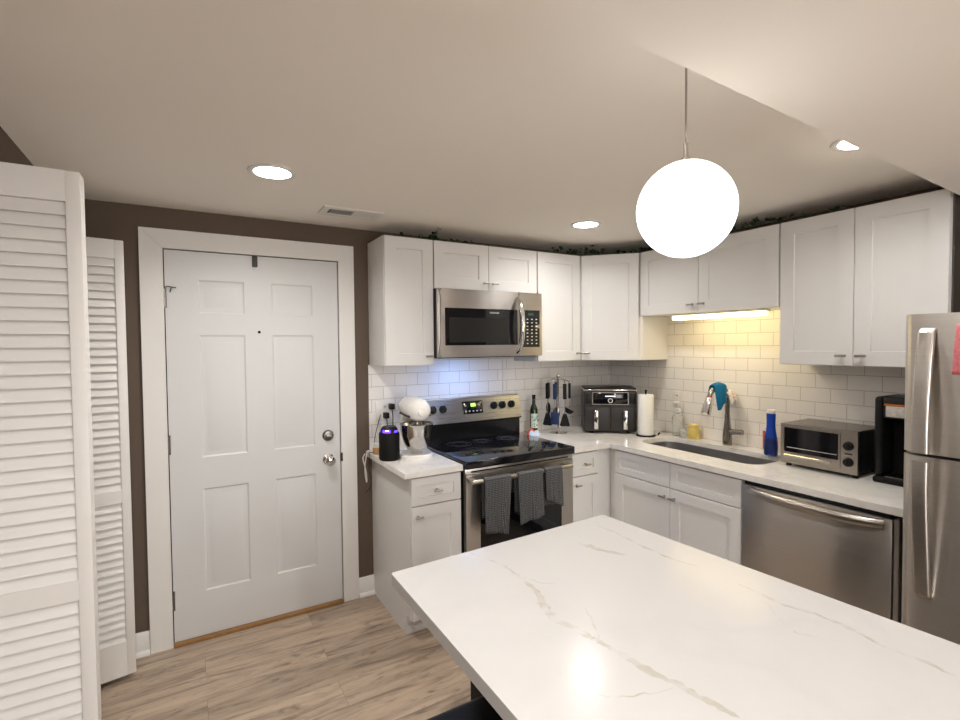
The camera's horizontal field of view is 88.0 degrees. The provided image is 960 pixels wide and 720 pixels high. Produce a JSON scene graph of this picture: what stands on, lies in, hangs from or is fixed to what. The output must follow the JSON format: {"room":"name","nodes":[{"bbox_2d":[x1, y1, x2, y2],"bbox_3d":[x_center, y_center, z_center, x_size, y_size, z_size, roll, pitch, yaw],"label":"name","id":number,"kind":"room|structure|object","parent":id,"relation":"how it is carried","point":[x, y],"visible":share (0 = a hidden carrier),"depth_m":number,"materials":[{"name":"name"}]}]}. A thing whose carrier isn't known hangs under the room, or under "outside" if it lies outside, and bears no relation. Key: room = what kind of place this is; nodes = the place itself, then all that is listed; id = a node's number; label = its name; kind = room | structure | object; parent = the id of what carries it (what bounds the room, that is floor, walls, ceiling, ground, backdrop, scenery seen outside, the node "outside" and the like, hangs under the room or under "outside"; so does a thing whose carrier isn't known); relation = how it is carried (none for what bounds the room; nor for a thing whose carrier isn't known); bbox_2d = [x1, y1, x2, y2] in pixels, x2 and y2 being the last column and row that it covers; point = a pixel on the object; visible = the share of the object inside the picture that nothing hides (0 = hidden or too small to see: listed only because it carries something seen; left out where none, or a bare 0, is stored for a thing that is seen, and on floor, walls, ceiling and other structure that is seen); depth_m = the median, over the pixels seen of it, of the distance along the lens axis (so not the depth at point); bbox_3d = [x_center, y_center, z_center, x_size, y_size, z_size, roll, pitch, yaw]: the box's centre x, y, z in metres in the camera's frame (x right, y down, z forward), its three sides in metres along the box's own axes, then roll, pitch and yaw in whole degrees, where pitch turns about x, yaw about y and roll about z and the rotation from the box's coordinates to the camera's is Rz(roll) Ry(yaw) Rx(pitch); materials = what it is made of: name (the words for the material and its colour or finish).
{"room":"kitchen","nodes":[
{"label":"kitchen","id":0,"kind":"room"},
{"bbox_2d":[0,126,33,165],"bbox_3d":[-0.418,0.434,-0.353,0.100,2.257,6.200,-2,2,-30],"label":"wall","id":1,"kind":"structure","parent":0,"point":[10,152],"depth_m":1.67,"materials":[{"name":"brown paint"}]},
{"bbox_2d":[0,162,101,719],"bbox_3d":[-1.234,0.485,1.380,0.256,2.015,0.062,-2,2,-30],"label":"door","id":2,"kind":"structure","parent":1,"relation":"in","point":[50,654],"depth_m":1.37,"materials":[{"name":"white paint"}]},
{"bbox_2d":[86,237,136,683],"bbox_3d":[-1.743,0.463,2.249,0.256,2.015,0.062,-2,2,-40],"label":"door","id":3,"kind":"structure","parent":1,"relation":"in","point":[105,257],"depth_m":2.27,"materials":[{"name":"white paint"}]},
{"bbox_2d":[101,594,470,719],"bbox_3d":[0.861,1.550,0.484,4.300,0.050,6.300,-2,2,-30],"label":"floor","id":4,"kind":"structure","parent":0,"point":[349,660],"depth_m":2.34,"materials":[{"name":"brown wood"}]},
{"bbox_2d":[372,460,460,634],"bbox_3d":[-0.375,1.029,2.896,0.294,0.870,0.666,-2,2,-30],"label":"base cabinet","id":5,"kind":"object","parent":4,"relation":"on","point":[417,521],"visible":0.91,"depth_m":2.68,"materials":[{"name":"white paint"}]},
{"bbox_2d":[366,450,462,478],"bbox_3d":[-0.398,0.579,2.877,0.338,0.030,0.644,-2,2,-30],"label":"countertop","id":6,"kind":"structure","parent":5,"relation":"on","point":[437,464],"depth_m":2.68,"materials":[{"name":"white stone"}]},
{"bbox_2d":[373,442,378,454],"bbox_3d":[-0.615,0.530,2.984,0.056,0.066,0.056,-2,2,-30],"label":"jar","id":7,"kind":"object","parent":6,"relation":"on","point":[376,444],"visible":0.71,"depth_m":2.96,"materials":[{"name":"orange glass"}]},
{"bbox_2d":[379,425,399,461],"bbox_3d":[-0.517,0.471,2.831,0.116,0.190,0.116,-2,2,-30],"label":"smart speaker","id":8,"kind":"object","parent":6,"relation":"on","point":[389,436],"visible":1,"depth_m":2.78},
{"bbox_2d":[398,396,433,459],"bbox_3d":[-0.394,0.386,2.939,0.204,0.351,0.363,-1,2,-24],"label":"stand mixer","id":9,"kind":"object","parent":6,"relation":"on","point":[415,433],"visible":0.96,"depth_m":2.82,"materials":[{"name":"white metal"}]},
{"bbox_2d":[400,421,432,453],"bbox_3d":[-0.367,0.453,2.883,0.198,0.174,0.198,-1,2,-24],"label":"mixing bowl","id":10,"kind":"object","parent":9,"relation":"on","point":[416,435],"depth_m":2.82,"materials":[{"name":"silver metal"}]},
{"bbox_2d":[426,696,502,719],"bbox_3d":[-0.009,1.191,1.071,0.397,0.651,0.397,-2,2,-30],"label":"bar stool","id":11,"kind":"object","parent":4,"relation":"on","point":[479,708],"visible":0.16,"depth_m":1.21,"materials":[{"name":"black leather"}]},
{"bbox_2d":[424,393,574,552],"bbox_3d":[0.107,0.854,3.131,0.765,1.195,0.718,-2,2,-30],"label":"range","id":12,"kind":"object","parent":4,"relation":"on","point":[481,433],"visible":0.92,"depth_m":3.04,"materials":[{"name":"silver metal"}]},
{"bbox_2d":[481,473,511,533],"bbox_3d":[0.092,0.794,2.716,0.177,0.326,0.064,-2,2,-30],"label":"dish towel","id":13,"kind":"object","parent":12,"relation":"hanging from","point":[496,490],"visible":1,"depth_m":2.70,"materials":[{"name":"grey fabric"}]},
{"bbox_2d":[427,432,574,469],"bbox_3d":[0.105,0.556,3.122,0.765,0.046,0.593,-2,2,-30],"label":"cooktop","id":14,"kind":"object","parent":12,"relation":"in","point":[489,450],"depth_m":3.01,"materials":[{"name":"black glass"}]},
{"bbox_2d":[515,468,544,524],"bbox_3d":[0.285,0.773,2.828,0.178,0.294,0.063,-2,2,-30],"label":"dish towel","id":15,"kind":"object","parent":12,"relation":"hanging from","point":[529,485],"visible":0.99,"depth_m":2.81,"materials":[{"name":"grey fabric"}]},
{"bbox_2d":[542,465,563,505],"bbox_3d":[0.431,0.744,2.913,0.133,0.244,0.063,-2,2,-30],"label":"dish towel","id":16,"kind":"object","parent":12,"relation":"hanging from","point":[553,477],"visible":0.98,"depth_m":2.90,"materials":[{"name":"grey fabric"}]},
{"bbox_2d":[571,448,609,522],"bbox_3d":[0.837,0.996,3.606,0.956,0.870,0.666,-2,2,-30],"label":"base cabinet","id":17,"kind":"object","parent":4,"relation":"on","point":[591,469],"visible":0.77,"depth_m":3.19,"materials":[{"name":"white paint"}]},
{"bbox_2d":[521,425,902,516],"bbox_3d":[1.220,0.562,2.928,0.950,0.030,2.192,-2,2,-30],"label":"countertop","id":18,"kind":"structure","parent":17,"relation":"on","point":[862,491],"depth_m":2.57,"materials":[{"name":"white stone"}]},
{"bbox_2d":[525,428,540,435],"bbox_3d":[0.374,0.510,3.536,0.089,0.049,0.114,-2,2,-30],"label":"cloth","id":19,"kind":"object","parent":18,"relation":"on","point":[531,431],"visible":0.88,"depth_m":3.51,"materials":[{"name":"white fabric"}]},
{"bbox_2d":[530,395,538,429],"bbox_3d":[0.391,0.393,3.603,0.060,0.283,0.064,-2,2,-30],"label":"oil bottle","id":20,"kind":"object","parent":18,"relation":"on","point":[534,420],"visible":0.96,"depth_m":3.58,"materials":[{"name":"green glass"}]},
{"bbox_2d":[547,374,569,434],"bbox_3d":[0.571,0.315,3.614,0.171,0.435,0.170,-2,2,-30],"label":"stand","id":21,"kind":"object","parent":18,"relation":"on","point":[558,432],"visible":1,"depth_m":3.60,"materials":[{"name":"silver metal"}]},
{"bbox_2d":[543,383,551,424],"bbox_3d":[0.488,0.320,3.597,0.072,0.305,0.016,0,2,27],"label":"slotted turner","id":22,"kind":"object","parent":21,"relation":"hanging from","point":[547,420],"visible":1,"depth_m":3.59,"materials":[{"name":"black plastic"}]},
{"bbox_2d":[546,382,550,412],"bbox_3d":[0.503,0.282,3.665,0.016,0.234,0.053,-1,2,-27],"label":"serving spoon","id":23,"kind":"object","parent":21,"relation":"hanging from","point":[549,407],"visible":0.59,"depth_m":3.65,"materials":[{"name":"black plastic"}]},
{"bbox_2d":[551,384,558,424],"bbox_3d":[0.533,0.315,3.541,0.060,0.292,0.016,0,2,25],"label":"spatula","id":24,"kind":"object","parent":21,"relation":"hanging from","point":[554,416],"visible":1,"depth_m":3.54,"materials":[{"name":"blue plastic"}]},
{"bbox_2d":[553,382,559,415],"bbox_3d":[0.568,0.303,3.697,0.053,0.279,0.016,-1,2,0],"label":"slotted spoon","id":25,"kind":"object","parent":21,"relation":"hanging from","point":[555,382],"visible":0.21,"depth_m":3.69,"materials":[{"name":"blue plastic"}]},
{"bbox_2d":[560,384,569,425],"bbox_3d":[0.604,0.321,3.542,0.072,0.305,0.016,0,2,9],"label":"turner","id":26,"kind":"object","parent":21,"relation":"hanging from","point":[564,421],"visible":1,"depth_m":3.54,"materials":[{"name":"black plastic"}]},
{"bbox_2d":[565,383,573,413],"bbox_3d":[0.648,0.280,3.597,0.067,0.227,0.075,-1,2,-3],"label":"ladle","id":27,"kind":"object","parent":21,"relation":"hanging from","point":[568,411],"visible":0.98,"depth_m":3.58,"materials":[{"name":"black plastic"}]},
{"bbox_2d":[581,385,636,432],"bbox_3d":[0.953,0.363,3.692,0.377,0.327,0.312,0,2,8],"label":"air fryer","id":28,"kind":"object","parent":18,"relation":"on","point":[610,408],"visible":1,"depth_m":3.57,"materials":[{"name":"grey plastic"}]},
{"bbox_2d":[636,390,659,436],"bbox_3d":[1.170,0.369,3.487,0.148,0.324,0.136,-2,2,-30],"label":"paper towel holder","id":29,"kind":"object","parent":18,"relation":"on","point":[645,401],"visible":1,"depth_m":3.44,"materials":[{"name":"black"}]},
{"bbox_2d":[672,401,683,436],"bbox_3d":[1.382,0.409,3.473,0.076,0.240,0.076,0,2,15],"label":"soap dispenser","id":30,"kind":"object","parent":18,"relation":"on","point":[677,419],"visible":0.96,"depth_m":3.45,"materials":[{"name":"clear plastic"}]},
{"bbox_2d":[680,423,699,438],"bbox_3d":[1.426,0.482,3.371,0.125,0.100,0.086,0,2,5],"label":"sponge holder","id":31,"kind":"object","parent":18,"relation":"on","point":[693,431],"visible":1,"depth_m":3.35,"materials":[{"name":"yellow ceramic"}]},
{"bbox_2d":[680,428,687,438],"bbox_3d":[1.394,0.501,3.388,0.058,0.061,0.058,-2,2,-30],"label":"patterned cup","id":32,"kind":"object","parent":31,"relation":"on","point":[683,432],"depth_m":3.36,"materials":[{"name":"ceramic"}]},
{"bbox_2d":[686,427,699,438],"bbox_3d":[1.446,0.496,3.369,0.086,0.072,0.086,-2,2,-30],"label":"pot","id":33,"kind":"object","parent":31,"relation":"on","point":[691,432],"depth_m":3.34,"materials":[{"name":"ceramic"}]},
{"bbox_2d":[649,441,776,464],"bbox_3d":[1.381,0.674,3.035,0.362,0.198,0.850,-2,2,-30],"label":"sink","id":34,"kind":"object","parent":18,"relation":"in","point":[720,454],"visible":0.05,"depth_m":3.17,"materials":[{"name":"silver metal"}]},
{"bbox_2d":[701,386,743,445],"bbox_3d":[1.493,0.343,3.061,0.271,0.395,0.129,-2,2,-30],"label":"kitchen faucet","id":35,"kind":"object","parent":18,"relation":"on","point":[728,432],"visible":0.84,"depth_m":3.12,"materials":[{"name":"silver metal"}]},
{"bbox_2d":[708,382,726,409],"bbox_3d":[1.481,0.224,3.090,0.121,0.172,0.066,-2,2,-30],"label":"cleaning cloth","id":36,"kind":"object","parent":35,"relation":"hanging from","point":[720,388],"visible":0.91,"depth_m":3.07,"materials":[{"name":"teal fabric"}]},
{"bbox_2d":[722,413,731,445],"bbox_3d":[1.568,0.437,3.150,0.056,0.200,0.056,-2,2,-30],"label":"faucet","id":37,"kind":"object","parent":35,"relation":"on","point":[727,431],"depth_m":3.13,"materials":[{"name":"silver metal"}]},
{"bbox_2d":[727,389,736,405],"bbox_3d":[1.574,0.237,3.145,0.077,0.102,0.087,-2,2,-30],"label":"cloth","id":38,"kind":"object","parent":35,"relation":"hanging from","point":[732,396],"visible":0.59,"depth_m":3.12,"materials":[{"name":"white fabric"}]},
{"bbox_2d":[763,424,766,451],"bbox_3d":[1.696,0.448,2.924,0.057,0.191,0.057,-2,2,-30],"label":"bottle","id":39,"kind":"object","parent":18,"relation":"on","point":[764,428],"visible":0.12,"depth_m":2.92,"materials":[{"name":"white plastic"}]},
{"bbox_2d":[764,409,777,456],"bbox_3d":[1.660,0.414,2.836,0.055,0.264,0.075,-2,2,-30],"label":"detergent bottle","id":40,"kind":"object","parent":18,"relation":"on","point":[770,439],"visible":1,"depth_m":2.82,"materials":[{"name":"blue plastic"}]},
{"bbox_2d":[780,418,874,477],"bbox_3d":[1.782,0.442,2.536,0.303,0.224,0.350,-2,2,-30],"label":"toaster oven","id":41,"kind":"object","parent":18,"relation":"on","point":[841,447],"visible":0.98,"depth_m":2.44,"materials":[{"name":"silver metal"}]},
{"bbox_2d":[872,394,906,486],"bbox_3d":[1.962,0.363,2.263,0.246,0.396,0.205,-2,2,-30],"label":"coffee maker","id":42,"kind":"object","parent":18,"relation":"on","point":[889,450],"visible":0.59,"depth_m":2.28,"materials":[{"name":"black plastic"}]},
{"bbox_2d":[885,473,903,479],"bbox_3d":[1.927,0.531,2.227,0.101,0.004,0.148,-2,2,-30],"label":"drip tray","id":43,"kind":"object","parent":42,"relation":"on","point":[890,476],"depth_m":2.26,"materials":[{"name":"silver metal"}]},
{"bbox_2d":[392,515,959,719],"bbox_3d":[0.589,1.064,0.931,0.981,0.900,1.789,-2,2,-30],"label":"kitchen island","id":44,"kind":"object","parent":4,"relation":"on","point":[601,617],"visible":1,"depth_m":1.09,"materials":[{"name":"white stone"}]},
{"bbox_2d":[610,448,744,564],"bbox_3d":[1.337,1.008,3.042,0.666,0.870,0.918,-2,2,-30],"label":"base cabinet","id":45,"kind":"object","parent":4,"relation":"on","point":[696,508],"visible":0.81,"depth_m":2.81,"materials":[{"name":"white paint"}]},
{"bbox_2d":[742,480,902,622],"bbox_3d":[1.712,1.029,2.357,0.703,0.863,0.631,-2,2,-30],"label":"dishwasher","id":46,"kind":"object","parent":4,"relation":"on","point":[848,554],"visible":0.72,"depth_m":2.15,"materials":[{"name":"silver metal"}]},
{"bbox_2d":[901,312,959,644],"bbox_3d":[2.003,0.652,1.635,0.854,1.656,0.760,-2,2,-30],"label":"refrigerator","id":47,"kind":"object","parent":4,"relation":"on","point":[930,604],"visible":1,"depth_m":1.68,"materials":[{"name":"grey metal"}]},
{"bbox_2d":[901,451,959,644],"bbox_3d":[2.003,0.652,1.635,0.854,1.595,0.760,-2,2,-30],"label":"door","id":48,"kind":"structure","parent":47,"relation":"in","point":[930,604],"depth_m":1.69,"materials":[{"name":"silver metal"}]},
{"bbox_2d":[952,324,959,374],"bbox_3d":[1.600,-0.033,1.569,0.009,0.165,0.164,-2,2,-30],"label":"cloth","id":49,"kind":"object","parent":47,"relation":"attached to","point":[956,355],"visible":1,"depth_m":1.63,"materials":[{"name":"fabric"}]},
{"bbox_2d":[85,199,590,651],"bbox_3d":[-0.719,0.281,3.120,4.300,2.357,0.100,-2,2,-30],"label":"wall","id":50,"kind":"structure","parent":0,"point":[103,219],"depth_m":2.55,"materials":[{"name":"brown paint"}]},
{"bbox_2d":[135,630,149,658],"bbox_3d":[-1.799,1.433,2.441,0.297,0.115,0.028,-2,2,-30],"label":"baseboard","id":51,"kind":"structure","parent":50,"relation":"attached to","point":[142,638],"depth_m":2.50,"materials":[{"name":"white paint"}]},
{"bbox_2d":[138,226,358,653],"bbox_3d":[-1.204,0.403,2.734,1.070,2.146,0.081,-2,2,-30],"label":"door","id":52,"kind":"structure","parent":50,"relation":"in","point":[248,343],"depth_m":2.72,"materials":[{"name":"white paint"}]},
{"bbox_2d":[359,574,374,597],"bbox_3d":[-0.702,1.403,3.084,0.097,0.115,0.028,-2,2,-30],"label":"baseboard","id":53,"kind":"structure","parent":50,"relation":"attached to","point":[366,584],"depth_m":3.08,"materials":[{"name":"white paint"}]},
{"bbox_2d":[376,401,393,420],"bbox_3d":[-0.598,0.318,3.122,0.118,0.116,0.009,-2,2,-30],"label":"wall outlet","id":54,"kind":"object","parent":50,"relation":"attached to","point":[381,407],"visible":0.84,"depth_m":3.11,"materials":[{"name":"white plastic"}]},
{"bbox_2d":[363,419,378,482],"bbox_3d":[-0.657,0.558,3.051,0.044,0.376,0.127,1,2,44],"label":"charging cable","id":55,"kind":"object","parent":54,"relation":"hanging from","point":[365,470],"visible":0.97,"depth_m":3.02,"materials":[{"name":"beige plastic"}]},
{"bbox_2d":[365,414,380,492],"bbox_3d":[-0.639,0.569,3.043,0.045,0.458,0.151,1,2,31],"label":"charging cable","id":56,"kind":"object","parent":54,"relation":"hanging from","point":[380,414],"visible":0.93,"depth_m":3.00,"materials":[{"name":"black plastic"}]},
{"bbox_2d":[383,412,388,424],"bbox_3d":[-0.570,0.442,3.092,0.088,0.227,0.039,1,2,42],"label":"plug","id":57,"kind":"object","parent":50,"relation":"attached to","point":[385,414],"visible":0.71,"depth_m":3.09,"materials":[{"name":"black plastic"}]},
{"bbox_2d":[388,403,394,424],"bbox_3d":[-0.544,0.413,3.108,0.030,0.278,0.078,-2,2,-30],"label":"plug","id":58,"kind":"object","parent":50,"relation":"attached to","point":[391,406],"visible":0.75,"depth_m":3.10,"materials":[{"name":"black plastic"}]},
{"bbox_2d":[367,235,433,365],"bbox_3d":[-0.473,-0.342,2.999,0.306,0.745,0.330,-2,2,-30],"label":"upper cabinet","id":59,"kind":"object","parent":50,"relation":"attached to","point":[400,269],"visible":1,"depth_m":2.90,"materials":[{"name":"white paint"}]},
{"bbox_2d":[433,240,536,292],"bbox_3d":[-0.011,-0.583,3.264,0.766,0.287,0.330,-2,2,-30],"label":"upper cabinet","id":60,"kind":"object","parent":50,"relation":"attached to","point":[455,265],"visible":0.89,"depth_m":3.13,"materials":[{"name":"white paint"}]},
{"bbox_2d":[391,232,471,243],"bbox_3d":[-0.285,-0.737,3.002,0.548,0.033,0.063,-1,2,-29],"label":"ivy garland","id":61,"kind":"object","parent":60,"relation":"on","point":[400,233],"visible":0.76,"depth_m":3.00,"materials":[{"name":"green plant"}]},
{"bbox_2d":[429,228,440,239],"bbox_3d":[-0.267,-0.760,2.991,0.087,0.077,0.040,-1,2,-22],"label":"ivy garland","id":62,"kind":"object","parent":60,"relation":"on","point":[433,233],"visible":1,"depth_m":2.98,"materials":[{"name":"green plant"}]},
{"bbox_2d":[433,288,541,358],"bbox_3d":[0.014,-0.227,3.223,0.759,0.419,0.440,-2,2,-30],"label":"microwave","id":63,"kind":"object","parent":60,"relation":"attached to","point":[467,323],"visible":1,"depth_m":3.08,"materials":[{"name":"grey metal"}]},
{"bbox_2d":[368,357,609,449],"bbox_3d":[0.191,0.207,3.591,2.039,0.660,0.006,-2,2,-30],"label":"backsplash","id":64,"kind":"structure","parent":50,"relation":"attached to","point":[448,377],"depth_m":3.51,"materials":[{"name":"tile"}]},
{"bbox_2d":[502,358,503,393],"bbox_3d":[0.165,0.118,3.566,0.008,0.260,0.006,-2,2,-30],"label":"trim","id":65,"kind":"structure","parent":50,"relation":"attached to","point":[502,358],"depth_m":3.56,"materials":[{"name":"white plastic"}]},
{"bbox_2d":[514,251,582,361],"bbox_3d":[0.486,-0.368,3.561,0.379,0.745,0.330,-2,2,-30],"label":"upper cabinet","id":66,"kind":"object","parent":50,"relation":"attached to","point":[558,275],"visible":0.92,"depth_m":3.46,"materials":[{"name":"white paint"}]},
{"bbox_2d":[580,253,667,359],"bbox_3d":[0.961,-0.376,3.695,0.589,0.745,0.580,-2,2,-30],"label":"upper cabinet","id":67,"kind":"object","parent":50,"relation":"attached to","point":[612,325],"visible":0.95,"depth_m":3.50,"materials":[{"name":"white paint"}]},
{"bbox_2d":[551,245,604,254],"bbox_3d":[0.686,-0.784,3.524,0.405,0.077,0.100,-1,2,-12],"label":"ivy garland","id":68,"kind":"object","parent":67,"relation":"on","point":[587,250],"visible":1,"depth_m":3.53,"materials":[{"name":"green plant"}]},
{"bbox_2d":[616,246,652,253],"bbox_3d":[1.078,-0.765,3.452,0.256,0.037,0.083,1,2,34],"label":"ivy garland","id":69,"kind":"object","parent":67,"relation":"on","point":[640,249],"visible":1,"depth_m":3.44,"materials":[{"name":"green plant"}]},
{"bbox_2d":[0,0,938,254],"bbox_3d":[-0.072,-0.819,1.965,4.300,0.100,2.700,-2,2,-30],"label":"ceiling","id":70,"kind":"structure","parent":0,"point":[515,123],"depth_m":1.55,"materials":[{"name":"white paint"}]},
{"bbox_2d":[247,164,296,180],"bbox_3d":[-0.843,-0.780,2.017,0.188,0.047,0.188,-2,2,-30],"label":"recessed light","id":71,"kind":"object","parent":70,"relation":"in","point":[264,171],"visible":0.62,"depth_m":2.06,"materials":[{"name":"white plastic"}]},
{"bbox_2d":[317,205,383,220],"bbox_3d":[-0.686,-0.780,2.643,0.310,0.008,0.170,-2,2,-30],"label":"ceiling vent","id":72,"kind":"object","parent":70,"relation":"in","point":[329,210],"visible":1,"depth_m":2.63,"materials":[{"name":"white plastic"}]},
{"bbox_2d":[570,220,601,228],"bbox_3d":[0.627,-0.822,2.949,0.188,0.047,0.188,-2,2,-30],"label":"recessed light","id":73,"kind":"object","parent":70,"relation":"in","point":[586,224],"visible":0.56,"depth_m":3.00,"materials":[{"name":"white plastic"}]},
{"bbox_2d":[636,68,738,257],"bbox_3d":[0.508,-0.503,1.226,0.234,0.496,0.234,-2,2,-30],"label":"pendant lamp","id":74,"kind":"object","parent":70,"relation":"hanging from","point":[688,207],"visible":0.94,"depth_m":1.15,"materials":[{"name":"white glass"}]},
{"bbox_2d":[541,0,959,194],"bbox_3d":[1.687,-0.649,-0.434,3.700,0.126,3.976,-2,2,-30],"label":"soffit","id":75,"kind":"object","parent":70,"relation":"attached to","point":[881,78],"depth_m":1.01,"materials":[{"name":"white paint"}]},
{"bbox_2d":[830,139,860,151],"bbox_3d":[1.350,-0.792,1.756,0.188,0.047,0.188,-2,2,-30],"label":"recessed light","id":76,"kind":"object","parent":70,"relation":"in","point":[838,145],"visible":0.2,"depth_m":1.82,"materials":[{"name":"white plastic"}]},
{"bbox_2d":[627,186,944,441],"bbox_3d":[2.687,0.350,1.467,0.100,2.257,6.200,-2,2,-30],"label":"wall","id":77,"kind":"structure","parent":0,"point":[939,187],"depth_m":2.56,"materials":[{"name":"brown paint"}]},
{"bbox_2d":[673,391,681,407],"bbox_3d":[1.402,0.277,3.535,0.009,0.116,0.075,-2,2,-30],"label":"wall outlet","id":78,"kind":"object","parent":77,"relation":"attached to","point":[677,395],"visible":0.73,"depth_m":3.53,"materials":[{"name":"white plastic"}]},
{"bbox_2d":[641,224,780,316],"bbox_3d":[1.456,-0.515,3.099,0.330,0.440,0.938,-2,2,-30],"label":"upper cabinet","id":79,"kind":"object","parent":77,"relation":"attached to","point":[742,272],"visible":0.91,"depth_m":2.93,"materials":[{"name":"white paint"}]},
{"bbox_2d":[670,308,770,319],"bbox_3d":[1.440,-0.274,3.028,0.080,0.036,0.620,-2,2,-30],"label":"light","id":80,"kind":"object","parent":79,"relation":"attached to","point":[750,312],"visible":0.99,"depth_m":2.96,"materials":[{"name":"white plastic"}]},
{"bbox_2d":[610,310,904,451],"bbox_3d":[1.637,0.119,3.142,0.006,0.835,2.229,-2,2,-30],"label":"backsplash","id":81,"kind":"structure","parent":77,"relation":"attached to","point":[742,354],"depth_m":3.09,"materials":[{"name":"tile"}]},
{"bbox_2d":[780,189,959,367],"bbox_3d":[1.871,-0.345,2.400,0.330,0.745,0.689,-2,2,-30],"label":"upper cabinet","id":82,"kind":"object","parent":77,"relation":"attached to","point":[850,279],"visible":0.93,"depth_m":2.29,"materials":[{"name":"white paint"}]},
{"bbox_2d":[731,205,846,232],"bbox_3d":[1.606,-0.758,2.628,0.070,0.064,0.577,-2,2,-30],"label":"ivy garland","id":83,"kind":"object","parent":82,"relation":"on","point":[752,223],"visible":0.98,"depth_m":2.65,"materials":[{"name":"green plant"}]},
{"bbox_2d":[859,429,874,473],"bbox_3d":[1.802,0.433,2.547,0.257,0.197,0.350,-2,2,-30],"label":"toaster oven side","id":84,"kind":"object","parent":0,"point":[866,436],"depth_m":2.37,"materials":[{"name":"black metal"}]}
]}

